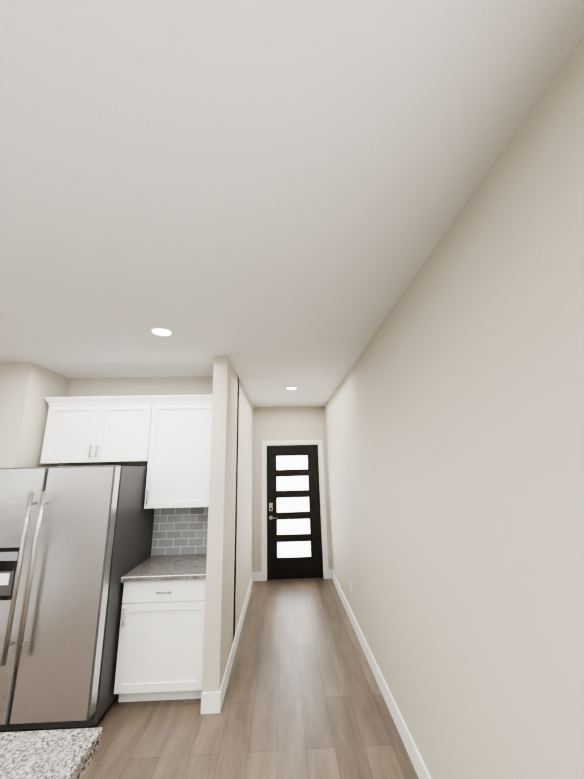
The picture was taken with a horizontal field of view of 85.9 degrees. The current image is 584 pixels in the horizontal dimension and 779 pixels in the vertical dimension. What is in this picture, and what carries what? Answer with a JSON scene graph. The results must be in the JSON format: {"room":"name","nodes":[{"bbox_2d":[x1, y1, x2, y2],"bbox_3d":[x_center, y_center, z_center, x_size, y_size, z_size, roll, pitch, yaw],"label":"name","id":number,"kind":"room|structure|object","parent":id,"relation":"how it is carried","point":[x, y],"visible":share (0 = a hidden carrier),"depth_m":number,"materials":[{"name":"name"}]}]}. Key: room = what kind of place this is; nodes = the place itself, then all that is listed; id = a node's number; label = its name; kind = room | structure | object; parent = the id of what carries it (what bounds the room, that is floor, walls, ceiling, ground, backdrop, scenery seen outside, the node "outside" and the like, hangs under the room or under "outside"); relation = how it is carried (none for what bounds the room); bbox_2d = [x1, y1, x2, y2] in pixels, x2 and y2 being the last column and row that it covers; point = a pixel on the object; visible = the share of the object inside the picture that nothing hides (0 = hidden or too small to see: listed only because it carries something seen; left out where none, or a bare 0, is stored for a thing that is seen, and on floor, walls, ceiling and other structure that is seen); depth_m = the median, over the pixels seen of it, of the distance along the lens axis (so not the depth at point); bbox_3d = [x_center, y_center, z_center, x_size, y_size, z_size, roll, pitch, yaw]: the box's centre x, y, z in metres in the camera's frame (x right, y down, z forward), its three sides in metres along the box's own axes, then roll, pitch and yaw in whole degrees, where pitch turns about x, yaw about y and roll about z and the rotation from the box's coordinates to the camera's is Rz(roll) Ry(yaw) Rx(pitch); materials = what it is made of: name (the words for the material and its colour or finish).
{"room":"kitchen","nodes":[
{"label":"kitchen","id":0,"kind":"room"},
{"bbox_2d":[0,363,41,467],"bbox_3d":[-3.180,1.121,2.743,1.400,2.790,0.120,-1,-14,-2],"label":"wall","id":1,"kind":"structure","parent":0,"point":[19,382],"depth_m":2.94,"materials":[{"name":"paint"}]},
{"bbox_2d":[24,367,69,466],"bbox_3d":[-2.550,1.191,3.095,0.120,2.790,0.560,-1,-14,-2],"label":"wall","id":2,"kind":"structure","parent":0,"point":[52,384],"depth_m":3.15,"materials":[{"name":"paint"}]},
{"bbox_2d":[57,376,238,640],"bbox_3d":[-1.547,1.227,3.342,1.900,2.790,0.120,-1,-14,-2],"label":"wall","id":3,"kind":"structure","parent":0,"point":[135,386],"depth_m":3.58,"materials":[{"name":"paint"}]},
{"bbox_2d":[40,394,212,508],"bbox_3d":[-1.606,0.636,3.228,1.738,1.088,0.372,-1,-14,-2],"label":"upper cabinet","id":4,"kind":"object","parent":3,"relation":"attached to","point":[167,438],"visible":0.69,"depth_m":3.12,"materials":[{"name":"white wood"}]},
{"bbox_2d":[152,507,208,554],"bbox_3d":[-1.070,1.435,3.240,0.700,0.484,0.008,-1,-14,-2],"label":"backsplash","id":5,"kind":"structure","parent":3,"relation":"attached to","point":[180,531],"depth_m":3.23,"materials":[{"name":"tile"}]},
{"bbox_2d":[0,578,418,778],"bbox_3d":[-2.511,1.855,-0.308,6.870,0.100,10.940,-1,-14,-2],"label":"floor","id":6,"kind":"structure","parent":0,"point":[303,698],"depth_m":2.27,"materials":[{"name":"brown wood"}]},
{"bbox_2d":[0,727,102,778],"bbox_3d":[-1.125,1.356,-0.073,1.050,0.915,2.100,-1,-14,-2],"label":"kitchen island","id":7,"kind":"object","parent":6,"relation":"on","point":[58,754],"visible":1,"depth_m":0.98,"materials":[{"name":"stone"}]},
{"bbox_2d":[0,465,153,730],"bbox_3d":[-1.859,1.580,2.666,0.920,1.800,0.950,-1,-14,-2],"label":"fridge","id":8,"kind":"object","parent":6,"relation":"on","point":[75,544],"visible":0.94,"depth_m":2.32,"materials":[{"name":"silver metal"}]},
{"bbox_2d":[114,554,206,701],"bbox_3d":[-1.042,2.039,2.761,0.690,0.915,0.652,-1,-14,-2],"label":"base cabinet","id":9,"kind":"object","parent":6,"relation":"on","point":[160,646],"visible":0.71,"depth_m":2.50,"materials":[{"name":"white wood"}]},
{"bbox_2d":[202,356,253,691],"bbox_3d":[-0.681,1.359,3.974,0.130,2.790,2.720,-1,-14,-2],"label":"wall","id":10,"kind":"structure","parent":0,"point":[219,599],"depth_m":2.88,"materials":[{"name":"paint"}]},
{"bbox_2d":[214,572,255,713],"bbox_3d":[-0.575,2.649,3.658,0.060,0.130,2.734,-1,-14,-2],"label":"baseboard","id":11,"kind":"structure","parent":10,"relation":"attached to","point":[218,696],"depth_m":2.83,"materials":[{"name":"white wood"}]},
{"bbox_2d":[0,0,583,406],"bbox_3d":[-2.578,-0.953,0.371,6.870,0.100,10.940,-1,-14,-2],"label":"ceiling","id":12,"kind":"structure","parent":0,"point":[269,198],"depth_m":1.10,"materials":[{"name":"paint"}]},
{"bbox_2d":[149,326,173,336],"bbox_3d":[-1.002,-0.441,2.414,0.184,0.009,0.184,-1,-14,-2],"label":"recessed light","id":13,"kind":"object","parent":12,"relation":"in","point":[161,331],"visible":1,"depth_m":2.40,"materials":[{"name":"white plastic"}]},
{"bbox_2d":[285,386,297,389],"bbox_3d":[-0.007,-0.015,4.276,0.184,0.009,0.184,-1,-14,-2],"label":"recessed light","id":14,"kind":"object","parent":12,"relation":"in","point":[291,388],"visible":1,"depth_m":4.28,"materials":[{"name":"white plastic"}]},
{"bbox_2d":[253,406,331,571],"bbox_3d":[-2.761,1.726,5.285,6.750,2.790,0.120,-1,-14,-2],"label":"wall","id":15,"kind":"structure","parent":0,"point":[286,423],"depth_m":5.53,"materials":[{"name":"paint"}]},
{"bbox_2d":[267,445,322,578],"bbox_3d":[0.029,1.999,5.255,0.893,2.094,0.101,-1,-14,-2],"label":"front door","id":16,"kind":"structure","parent":15,"relation":"in","point":[294,544],"depth_m":5.24,"materials":[{"name":"black wood"}]},
{"bbox_2d":[262,440,328,580],"bbox_3d":[0.027,1.970,5.301,1.069,2.192,0.136,-1,-14,-2],"label":"door frame","id":17,"kind":"structure","parent":15,"relation":"attached to","point":[319,443],"depth_m":5.26,"materials":[{"name":"wood"}]},
{"bbox_2d":[324,36,583,778],"bbox_3d":[0.827,0.411,0.203,0.120,2.790,10.820,-1,-14,-2],"label":"wall","id":18,"kind":"structure","parent":0,"point":[454,416],"depth_m":1.19,"materials":[{"name":"paint"}]},
{"bbox_2d":[329,569,431,778],"bbox_3d":[0.784,1.691,-0.170,0.030,0.130,10.700,-1,-14,-2],"label":"baseboard","id":19,"kind":"structure","parent":18,"relation":"attached to","point":[420,768],"depth_m":2.31,"materials":[{"name":"white wood"}]}
]}

